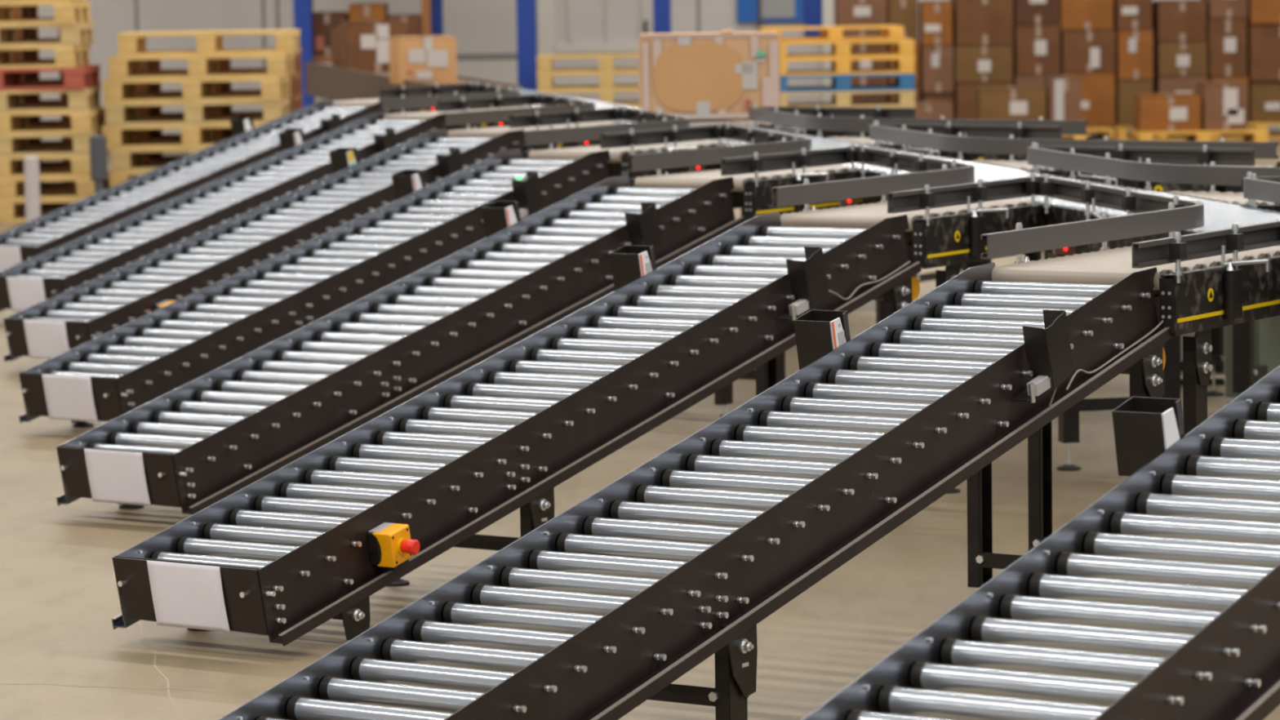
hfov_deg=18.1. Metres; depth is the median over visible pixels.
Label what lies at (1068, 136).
wooden pallet
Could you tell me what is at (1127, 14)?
cardboard box
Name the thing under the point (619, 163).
conveyor
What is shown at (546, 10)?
trim
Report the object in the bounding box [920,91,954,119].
cardboard box
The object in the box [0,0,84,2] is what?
wooden pallet
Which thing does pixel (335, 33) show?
cardboard box
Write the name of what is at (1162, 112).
cardboard box
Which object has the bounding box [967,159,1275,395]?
conveyor
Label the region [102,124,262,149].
wooden pallet
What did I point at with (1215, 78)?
cardboard box
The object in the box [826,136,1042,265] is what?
conveyor
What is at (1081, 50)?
cardboard box
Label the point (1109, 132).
wooden pallet
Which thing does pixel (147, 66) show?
wooden pallet
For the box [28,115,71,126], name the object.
wooden pallet
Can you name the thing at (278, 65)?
wooden pallet
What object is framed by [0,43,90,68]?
wooden pallet
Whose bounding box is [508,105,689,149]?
rail
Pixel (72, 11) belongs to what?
wooden pallet
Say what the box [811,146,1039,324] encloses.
conveyor
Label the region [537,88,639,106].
wooden pallet
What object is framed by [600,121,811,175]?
rail
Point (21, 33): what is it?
wooden pallet
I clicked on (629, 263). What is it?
box
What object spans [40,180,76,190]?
wooden pallet
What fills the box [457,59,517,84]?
trim
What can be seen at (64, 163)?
wooden pallet
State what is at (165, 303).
box
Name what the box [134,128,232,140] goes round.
wooden pallet
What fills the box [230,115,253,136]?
box
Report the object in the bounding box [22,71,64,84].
wooden pallet
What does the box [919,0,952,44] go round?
cardboard box
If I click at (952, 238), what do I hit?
conveyor
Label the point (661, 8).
steel column
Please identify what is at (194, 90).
wooden pallet
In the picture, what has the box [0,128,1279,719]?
floor
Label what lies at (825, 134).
conveyor
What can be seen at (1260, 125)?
wooden pallet
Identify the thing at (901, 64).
wooden pallet
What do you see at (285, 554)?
conveyor
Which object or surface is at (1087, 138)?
conveyor
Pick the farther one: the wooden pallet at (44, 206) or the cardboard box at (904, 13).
the cardboard box at (904, 13)
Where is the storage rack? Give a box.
[311,0,431,102]
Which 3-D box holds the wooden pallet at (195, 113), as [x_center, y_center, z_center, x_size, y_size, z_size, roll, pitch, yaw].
[-3.360,-1.894,30.556,1.330,0.173,0.880,-1,6,-1]
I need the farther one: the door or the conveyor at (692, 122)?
the door
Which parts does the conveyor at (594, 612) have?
leg, leg, plate, sensor bracket, plate, plate, leg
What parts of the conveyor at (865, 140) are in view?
plate, leg, leg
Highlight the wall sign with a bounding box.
[737,0,822,35]
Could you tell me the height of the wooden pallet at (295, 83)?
0.173 m
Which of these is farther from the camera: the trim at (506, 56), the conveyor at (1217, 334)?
the trim at (506, 56)
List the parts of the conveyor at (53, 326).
plate, plate, sensor bracket, plate, plate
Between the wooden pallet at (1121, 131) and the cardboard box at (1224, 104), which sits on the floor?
the wooden pallet at (1121, 131)
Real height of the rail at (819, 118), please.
0.140 m
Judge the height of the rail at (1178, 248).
0.140 m
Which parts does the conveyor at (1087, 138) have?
leg, rail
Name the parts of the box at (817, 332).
plate, plate, plate, plate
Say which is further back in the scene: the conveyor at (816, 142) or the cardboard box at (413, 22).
the cardboard box at (413, 22)
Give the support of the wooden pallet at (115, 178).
on the wooden pallet
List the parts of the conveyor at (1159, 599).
rail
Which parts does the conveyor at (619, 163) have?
plate, plate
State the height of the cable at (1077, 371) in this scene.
0.148 m
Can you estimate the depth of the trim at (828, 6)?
42.26 m
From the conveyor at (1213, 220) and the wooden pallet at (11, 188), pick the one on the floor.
the conveyor at (1213, 220)
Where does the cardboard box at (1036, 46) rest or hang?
on the cardboard box at (1019, 80)
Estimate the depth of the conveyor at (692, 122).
21.97 m
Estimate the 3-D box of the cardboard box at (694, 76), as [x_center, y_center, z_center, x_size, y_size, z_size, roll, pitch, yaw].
[0.385,-1.595,22.349,0.785,0.496,0.446,-1,6,-2]
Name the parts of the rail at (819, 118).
threaded rod, threaded rod, stay rod, threaded rod, threaded rod, threaded rod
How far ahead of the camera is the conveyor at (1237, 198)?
14.36 m
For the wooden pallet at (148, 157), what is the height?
0.173 m
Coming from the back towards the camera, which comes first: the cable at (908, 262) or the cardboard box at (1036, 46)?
the cardboard box at (1036, 46)
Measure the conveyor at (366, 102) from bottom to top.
0.972 m
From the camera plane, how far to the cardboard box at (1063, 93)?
38.56 m
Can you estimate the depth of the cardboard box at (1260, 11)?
40.11 m
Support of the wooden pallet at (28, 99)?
on the wooden pallet at (33, 121)
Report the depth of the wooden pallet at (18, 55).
31.40 m
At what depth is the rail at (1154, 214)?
13.03 m
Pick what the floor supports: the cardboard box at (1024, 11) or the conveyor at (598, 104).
the conveyor at (598, 104)
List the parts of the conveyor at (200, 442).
plate, plate, sensor bracket, plate, plate, leg, threaded rod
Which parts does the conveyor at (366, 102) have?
plate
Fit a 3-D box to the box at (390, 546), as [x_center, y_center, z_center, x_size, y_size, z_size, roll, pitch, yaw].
[-0.664,0.515,11.009,0.136,0.126,0.122,3,7,33]
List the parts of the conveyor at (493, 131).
plate, plate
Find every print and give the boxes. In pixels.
[412,175,416,191]
[506,208,510,226]
[640,253,644,275]
[644,255,651,273]
[831,321,836,348]
[837,323,845,346]
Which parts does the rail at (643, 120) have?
threaded rod, threaded rod, stay rod, threaded rod, threaded rod, threaded rod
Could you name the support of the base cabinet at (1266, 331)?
on the floor
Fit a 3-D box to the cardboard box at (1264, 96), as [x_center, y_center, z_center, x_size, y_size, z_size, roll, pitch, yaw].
[6.441,-2.626,40.582,0.648,0.418,0.646,-1,6,-1]
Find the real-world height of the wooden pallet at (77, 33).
0.163 m
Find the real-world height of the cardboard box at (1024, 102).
0.440 m
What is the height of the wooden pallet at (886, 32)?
0.114 m
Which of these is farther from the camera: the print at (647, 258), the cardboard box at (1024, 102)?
the cardboard box at (1024, 102)
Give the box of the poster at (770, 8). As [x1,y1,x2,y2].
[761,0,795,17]
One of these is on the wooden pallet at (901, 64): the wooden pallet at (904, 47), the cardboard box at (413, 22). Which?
the wooden pallet at (904, 47)
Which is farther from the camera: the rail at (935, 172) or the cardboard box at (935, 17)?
the cardboard box at (935, 17)
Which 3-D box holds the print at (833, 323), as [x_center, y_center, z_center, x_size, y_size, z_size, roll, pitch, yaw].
[0.512,-0.052,10.541,0.002,0.100,0.008,3,19,33]
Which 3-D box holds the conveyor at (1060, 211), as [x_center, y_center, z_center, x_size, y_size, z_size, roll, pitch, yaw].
[1.609,-0.147,14.959,0.584,0.966,2.598,-2,6,-11]
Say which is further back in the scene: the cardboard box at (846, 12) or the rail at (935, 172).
the cardboard box at (846, 12)
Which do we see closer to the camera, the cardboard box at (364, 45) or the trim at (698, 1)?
the cardboard box at (364, 45)
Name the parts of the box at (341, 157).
plate, plate, plate, plate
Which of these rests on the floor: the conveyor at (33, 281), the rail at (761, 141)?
the conveyor at (33, 281)
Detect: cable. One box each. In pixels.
[800,261,910,315]
[1065,320,1163,391]
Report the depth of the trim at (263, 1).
42.34 m
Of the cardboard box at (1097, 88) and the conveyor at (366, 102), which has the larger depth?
the cardboard box at (1097, 88)
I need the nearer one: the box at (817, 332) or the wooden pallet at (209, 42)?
the box at (817, 332)
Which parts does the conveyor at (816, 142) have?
leg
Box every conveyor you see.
[0,99,392,271]
[0,111,453,311]
[3,128,525,362]
[18,148,610,426]
[56,174,744,514]
[111,211,921,646]
[217,262,1173,719]
[305,62,522,101]
[333,97,427,113]
[382,106,530,129]
[447,120,622,151]
[511,88,578,98]
[522,139,725,178]
[530,97,639,109]
[609,120,752,127]
[628,164,863,382]
[710,126,879,222]
[715,119,869,137]
[779,197,1044,493]
[801,364,1279,719]
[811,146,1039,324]
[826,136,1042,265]
[906,245,962,282]
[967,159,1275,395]
[974,173,1262,471]
[991,245,1279,551]
[1043,137,1118,259]
[1106,208,1279,248]
[1160,190,1279,212]
[1224,161,1279,393]
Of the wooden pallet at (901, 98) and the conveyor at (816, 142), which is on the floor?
the conveyor at (816, 142)
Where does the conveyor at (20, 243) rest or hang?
on the floor
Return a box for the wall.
[37,0,1279,141]
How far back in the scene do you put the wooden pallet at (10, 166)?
29.87 m
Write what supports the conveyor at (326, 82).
on the floor
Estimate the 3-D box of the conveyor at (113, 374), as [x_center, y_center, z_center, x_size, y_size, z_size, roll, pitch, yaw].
[-1.293,-0.335,17.269,0.615,0.980,3.547,3,7,33]
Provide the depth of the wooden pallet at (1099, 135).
40.26 m
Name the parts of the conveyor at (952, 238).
plate, drive motor, leg, plate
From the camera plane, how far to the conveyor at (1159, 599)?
7.36 m
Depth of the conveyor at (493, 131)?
21.40 m
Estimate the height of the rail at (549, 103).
0.140 m
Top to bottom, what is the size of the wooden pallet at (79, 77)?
0.163 m
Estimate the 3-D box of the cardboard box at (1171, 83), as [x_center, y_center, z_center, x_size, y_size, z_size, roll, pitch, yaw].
[5.444,-2.634,40.492,0.502,0.483,0.646,-1,6,0]
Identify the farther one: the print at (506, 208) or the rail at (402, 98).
the rail at (402, 98)
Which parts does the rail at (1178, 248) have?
threaded rod, threaded rod, stay rod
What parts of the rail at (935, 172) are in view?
threaded rod, threaded rod, threaded rod, stay rod, threaded rod, threaded rod, threaded rod, threaded rod, stay rod, threaded rod, threaded rod, threaded rod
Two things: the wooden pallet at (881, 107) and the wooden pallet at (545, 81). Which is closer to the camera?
the wooden pallet at (881, 107)
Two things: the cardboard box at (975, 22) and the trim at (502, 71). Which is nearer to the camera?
the cardboard box at (975, 22)
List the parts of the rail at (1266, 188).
threaded rod, threaded rod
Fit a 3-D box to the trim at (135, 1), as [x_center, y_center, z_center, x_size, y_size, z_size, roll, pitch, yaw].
[-5.330,-4.739,42.226,0.030,5.000,0.010,-1,6,0]
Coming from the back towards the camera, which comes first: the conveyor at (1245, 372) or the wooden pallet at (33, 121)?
the wooden pallet at (33, 121)
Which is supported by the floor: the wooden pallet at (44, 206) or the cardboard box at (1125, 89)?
the wooden pallet at (44, 206)
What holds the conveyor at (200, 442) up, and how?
on the floor
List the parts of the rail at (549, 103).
threaded rod, threaded rod, threaded rod, threaded rod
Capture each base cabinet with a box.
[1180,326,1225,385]
[1225,315,1279,403]
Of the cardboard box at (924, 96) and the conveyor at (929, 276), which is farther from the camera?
the cardboard box at (924, 96)
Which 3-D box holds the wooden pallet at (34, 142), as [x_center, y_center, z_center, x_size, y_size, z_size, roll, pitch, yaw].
[-4.808,-1.758,31.521,0.825,0.163,0.880,-1,6,0]
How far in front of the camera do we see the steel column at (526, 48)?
39.79 m
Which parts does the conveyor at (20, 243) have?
plate, plate, sensor bracket, plate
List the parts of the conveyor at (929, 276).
leg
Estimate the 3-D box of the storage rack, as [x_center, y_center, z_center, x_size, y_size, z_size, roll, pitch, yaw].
[-2.759,-3.699,40.428,1.330,3.200,0.900,-1,6,0]
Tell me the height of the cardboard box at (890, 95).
0.451 m
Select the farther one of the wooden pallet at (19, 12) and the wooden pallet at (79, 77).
the wooden pallet at (19, 12)
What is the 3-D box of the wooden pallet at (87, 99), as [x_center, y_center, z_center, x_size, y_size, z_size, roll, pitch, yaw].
[-4.782,-1.961,30.246,1.330,0.163,0.880,-1,6,-1]
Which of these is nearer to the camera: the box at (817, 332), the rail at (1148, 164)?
the box at (817, 332)
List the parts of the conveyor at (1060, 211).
leg, threaded rod, plate, leg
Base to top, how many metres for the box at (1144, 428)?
0.155 m
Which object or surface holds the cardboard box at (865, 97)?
on the wooden pallet
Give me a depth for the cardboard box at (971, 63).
40.16 m
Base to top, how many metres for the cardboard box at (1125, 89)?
0.451 m
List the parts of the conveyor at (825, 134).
plate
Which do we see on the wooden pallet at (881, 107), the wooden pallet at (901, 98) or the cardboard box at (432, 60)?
the wooden pallet at (901, 98)
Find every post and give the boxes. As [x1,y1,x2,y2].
[19,155,40,225]
[88,134,107,194]
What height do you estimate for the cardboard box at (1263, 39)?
0.566 m
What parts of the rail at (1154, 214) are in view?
threaded rod, threaded rod, stay rod, threaded rod, threaded rod, threaded rod, threaded rod, stay rod, threaded rod, threaded rod, threaded rod, threaded rod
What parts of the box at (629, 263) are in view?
plate, plate, plate, plate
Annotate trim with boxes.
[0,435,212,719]
[134,0,138,31]
[262,0,266,67]
[275,0,279,29]
[456,53,517,61]
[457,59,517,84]
[537,0,555,93]
[697,0,700,32]
[822,0,834,102]
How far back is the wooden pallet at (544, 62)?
38.48 m
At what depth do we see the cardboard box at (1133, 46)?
40.16 m
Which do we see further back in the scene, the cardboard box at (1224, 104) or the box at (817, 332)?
the cardboard box at (1224, 104)
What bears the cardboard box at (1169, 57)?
on the cardboard box at (1171, 83)
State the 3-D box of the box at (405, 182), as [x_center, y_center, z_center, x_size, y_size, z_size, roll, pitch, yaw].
[-1.044,-0.784,18.211,0.115,0.155,0.125,3,7,33]
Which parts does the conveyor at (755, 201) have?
plate, leg, plate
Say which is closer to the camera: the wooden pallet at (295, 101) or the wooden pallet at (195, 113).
the wooden pallet at (195, 113)
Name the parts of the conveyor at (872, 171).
plate, leg, leg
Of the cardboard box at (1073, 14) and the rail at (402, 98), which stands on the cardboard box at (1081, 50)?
the cardboard box at (1073, 14)
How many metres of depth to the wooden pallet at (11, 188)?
29.88 m
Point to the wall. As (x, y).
(477, 26)
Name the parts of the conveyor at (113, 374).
plate, plate, sensor bracket, plate, plate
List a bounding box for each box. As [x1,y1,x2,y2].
[155,300,174,310]
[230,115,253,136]
[278,128,305,151]
[311,11,349,55]
[328,146,359,173]
[331,26,341,67]
[340,20,406,72]
[348,2,388,22]
[367,522,420,570]
[387,13,422,35]
[388,35,457,84]
[391,169,425,199]
[481,200,520,237]
[609,244,656,290]
[638,29,780,119]
[793,309,850,369]
[834,0,886,36]
[850,43,887,85]
[851,93,887,102]
[886,0,918,39]
[887,40,919,83]
[887,82,919,102]
[915,102,952,119]
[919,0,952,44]
[919,44,953,92]
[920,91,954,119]
[950,0,1013,45]
[952,44,1013,82]
[953,81,1013,119]
[975,85,1046,119]
[1012,23,1060,74]
[1013,0,1059,24]
[1013,74,1059,87]
[1043,75,1080,120]
[1057,0,1113,30]
[1059,71,1115,125]
[1060,29,1115,72]
[1111,396,1184,475]
[1113,0,1151,29]
[1113,28,1152,79]
[1115,79,1152,124]
[1133,93,1200,131]
[1150,0,1206,41]
[1151,74,1207,93]
[1152,40,1207,75]
[1196,80,1248,130]
[1202,0,1248,17]
[1204,17,1247,76]
[1205,75,1248,84]
[1241,0,1279,23]
[1246,23,1279,80]
[1248,80,1279,122]
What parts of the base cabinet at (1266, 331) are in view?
door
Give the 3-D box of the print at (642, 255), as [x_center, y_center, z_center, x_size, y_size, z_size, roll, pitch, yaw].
[0.009,-0.295,13.038,0.002,0.100,0.008,3,19,33]
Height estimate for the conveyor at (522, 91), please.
0.966 m
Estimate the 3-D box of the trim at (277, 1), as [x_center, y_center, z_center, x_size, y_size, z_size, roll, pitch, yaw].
[-3.841,-4.763,42.226,0.030,5.000,0.010,-1,6,0]
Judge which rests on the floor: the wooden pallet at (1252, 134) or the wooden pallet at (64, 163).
the wooden pallet at (1252, 134)
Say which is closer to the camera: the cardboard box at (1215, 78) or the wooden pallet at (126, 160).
the wooden pallet at (126, 160)
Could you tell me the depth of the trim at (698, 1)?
42.34 m
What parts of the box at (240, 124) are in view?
plate, plate, plate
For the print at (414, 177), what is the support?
attached to the box at (405, 182)
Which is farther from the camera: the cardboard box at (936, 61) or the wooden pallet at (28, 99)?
the cardboard box at (936, 61)
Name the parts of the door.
handle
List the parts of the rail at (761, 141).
threaded rod, threaded rod, threaded rod, stay rod, threaded rod, threaded rod, threaded rod, threaded rod, threaded rod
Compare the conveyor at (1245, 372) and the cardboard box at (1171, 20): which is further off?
the cardboard box at (1171, 20)
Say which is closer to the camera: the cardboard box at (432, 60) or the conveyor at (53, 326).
the conveyor at (53, 326)
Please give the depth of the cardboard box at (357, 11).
40.02 m
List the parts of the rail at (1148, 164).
threaded rod, threaded rod, threaded rod, stay rod, threaded rod, threaded rod, threaded rod, threaded rod, threaded rod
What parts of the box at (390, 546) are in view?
plate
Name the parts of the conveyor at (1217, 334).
plate, plate, leg, threaded rod, leg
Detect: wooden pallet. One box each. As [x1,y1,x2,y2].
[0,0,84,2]
[0,0,90,24]
[0,22,94,46]
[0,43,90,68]
[0,64,100,90]
[0,86,101,112]
[0,106,105,134]
[0,128,102,156]
[0,155,90,178]
[0,171,109,199]
[0,199,81,222]
[11,49,54,62]
[12,5,54,19]
[14,26,60,41]
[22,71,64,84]
[22,93,68,105]
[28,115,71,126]
[28,137,73,147]
[39,159,71,168]
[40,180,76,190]
[40,187,76,211]
[102,75,291,102]
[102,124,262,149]
[104,97,289,126]
[107,53,294,79]
[108,171,148,187]
[111,147,205,172]
[116,28,300,56]
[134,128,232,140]
[135,92,302,118]
[136,70,302,95]
[140,48,302,73]
[142,151,187,162]
[536,53,639,73]
[537,71,639,90]
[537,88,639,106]
[759,25,904,41]
[779,38,915,58]
[779,57,915,75]
[780,73,915,92]
[780,89,915,107]
[880,106,915,107]
[1062,127,1115,139]
[1062,134,1085,139]
[1063,124,1116,139]
[1115,124,1186,140]
[1129,127,1268,142]
[1210,122,1279,139]
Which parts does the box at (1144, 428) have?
plate, plate, plate, plate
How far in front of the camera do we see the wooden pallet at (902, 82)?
34.72 m
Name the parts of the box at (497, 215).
plate, plate, plate, plate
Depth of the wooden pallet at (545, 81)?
38.49 m
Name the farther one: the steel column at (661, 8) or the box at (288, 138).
the steel column at (661, 8)
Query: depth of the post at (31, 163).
29.27 m
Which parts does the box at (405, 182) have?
plate, plate, plate, plate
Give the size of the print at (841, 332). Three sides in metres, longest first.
0.058 x 0.030 x 0.002 m
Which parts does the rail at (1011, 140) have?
threaded rod, threaded rod, stay rod, threaded rod, threaded rod, threaded rod, threaded rod, threaded rod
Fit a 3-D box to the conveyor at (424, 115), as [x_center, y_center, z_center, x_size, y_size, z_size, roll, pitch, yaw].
[-0.909,-1.046,24.495,0.672,0.972,1.475,3,7,33]
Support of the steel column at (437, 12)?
on the floor
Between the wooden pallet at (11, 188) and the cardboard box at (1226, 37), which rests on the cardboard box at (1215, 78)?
the cardboard box at (1226, 37)
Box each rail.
[378,80,519,113]
[437,91,595,128]
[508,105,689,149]
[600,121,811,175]
[720,143,974,211]
[748,103,1088,137]
[869,120,1278,160]
[887,173,1204,263]
[1026,142,1279,192]
[1131,220,1279,283]
[1241,171,1279,208]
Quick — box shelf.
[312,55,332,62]
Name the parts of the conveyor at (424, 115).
plate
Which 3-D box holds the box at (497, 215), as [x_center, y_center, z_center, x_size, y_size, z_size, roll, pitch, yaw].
[-0.537,-0.541,15.682,0.115,0.155,0.125,3,7,33]
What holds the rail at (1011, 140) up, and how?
attached to the conveyor at (1217, 334)
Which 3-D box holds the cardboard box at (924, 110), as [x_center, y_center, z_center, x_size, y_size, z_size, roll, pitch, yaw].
[2.776,-2.341,38.859,0.483,0.300,0.576,-1,6,0]
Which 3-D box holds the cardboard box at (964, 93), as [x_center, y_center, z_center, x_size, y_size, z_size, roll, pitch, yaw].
[3.457,-2.587,40.499,0.591,0.451,0.646,-1,6,-1]
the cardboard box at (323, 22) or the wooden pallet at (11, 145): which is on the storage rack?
the cardboard box at (323, 22)
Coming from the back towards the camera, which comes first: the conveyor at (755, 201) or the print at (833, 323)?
the conveyor at (755, 201)
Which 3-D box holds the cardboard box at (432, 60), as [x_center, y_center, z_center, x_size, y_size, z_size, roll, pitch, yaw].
[-1.654,-2.287,30.562,0.460,0.358,0.446,-2,6,-14]
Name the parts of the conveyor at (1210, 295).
leg, plate, drive motor, leg, plate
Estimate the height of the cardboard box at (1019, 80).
0.516 m
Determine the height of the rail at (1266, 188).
0.140 m
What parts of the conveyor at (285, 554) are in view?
plate, leg, leg, leg, plate, sensor bracket, plate, plate, leg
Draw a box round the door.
[554,0,653,101]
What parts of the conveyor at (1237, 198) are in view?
plate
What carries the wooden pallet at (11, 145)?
on the wooden pallet at (10, 166)
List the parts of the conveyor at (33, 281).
plate, plate, sensor bracket, plate, plate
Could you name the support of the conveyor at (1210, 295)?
on the floor
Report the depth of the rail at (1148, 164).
15.85 m
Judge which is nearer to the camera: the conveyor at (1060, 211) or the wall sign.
the conveyor at (1060, 211)
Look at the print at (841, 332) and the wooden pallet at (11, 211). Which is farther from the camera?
the wooden pallet at (11, 211)
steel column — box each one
[293,0,314,107]
[431,0,443,35]
[515,0,537,91]
[653,0,671,33]
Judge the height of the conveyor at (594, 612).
0.980 m
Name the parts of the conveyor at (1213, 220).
plate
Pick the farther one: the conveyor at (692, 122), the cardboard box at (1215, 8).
the cardboard box at (1215, 8)
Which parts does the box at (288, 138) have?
plate, plate, plate, plate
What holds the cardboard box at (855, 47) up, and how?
on the cardboard box at (865, 97)
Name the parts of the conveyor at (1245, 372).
rail, leg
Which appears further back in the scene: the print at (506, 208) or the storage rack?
the storage rack
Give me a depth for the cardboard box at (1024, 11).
40.18 m
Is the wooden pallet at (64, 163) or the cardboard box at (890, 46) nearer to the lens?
the wooden pallet at (64, 163)
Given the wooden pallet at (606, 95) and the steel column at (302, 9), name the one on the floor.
the steel column at (302, 9)

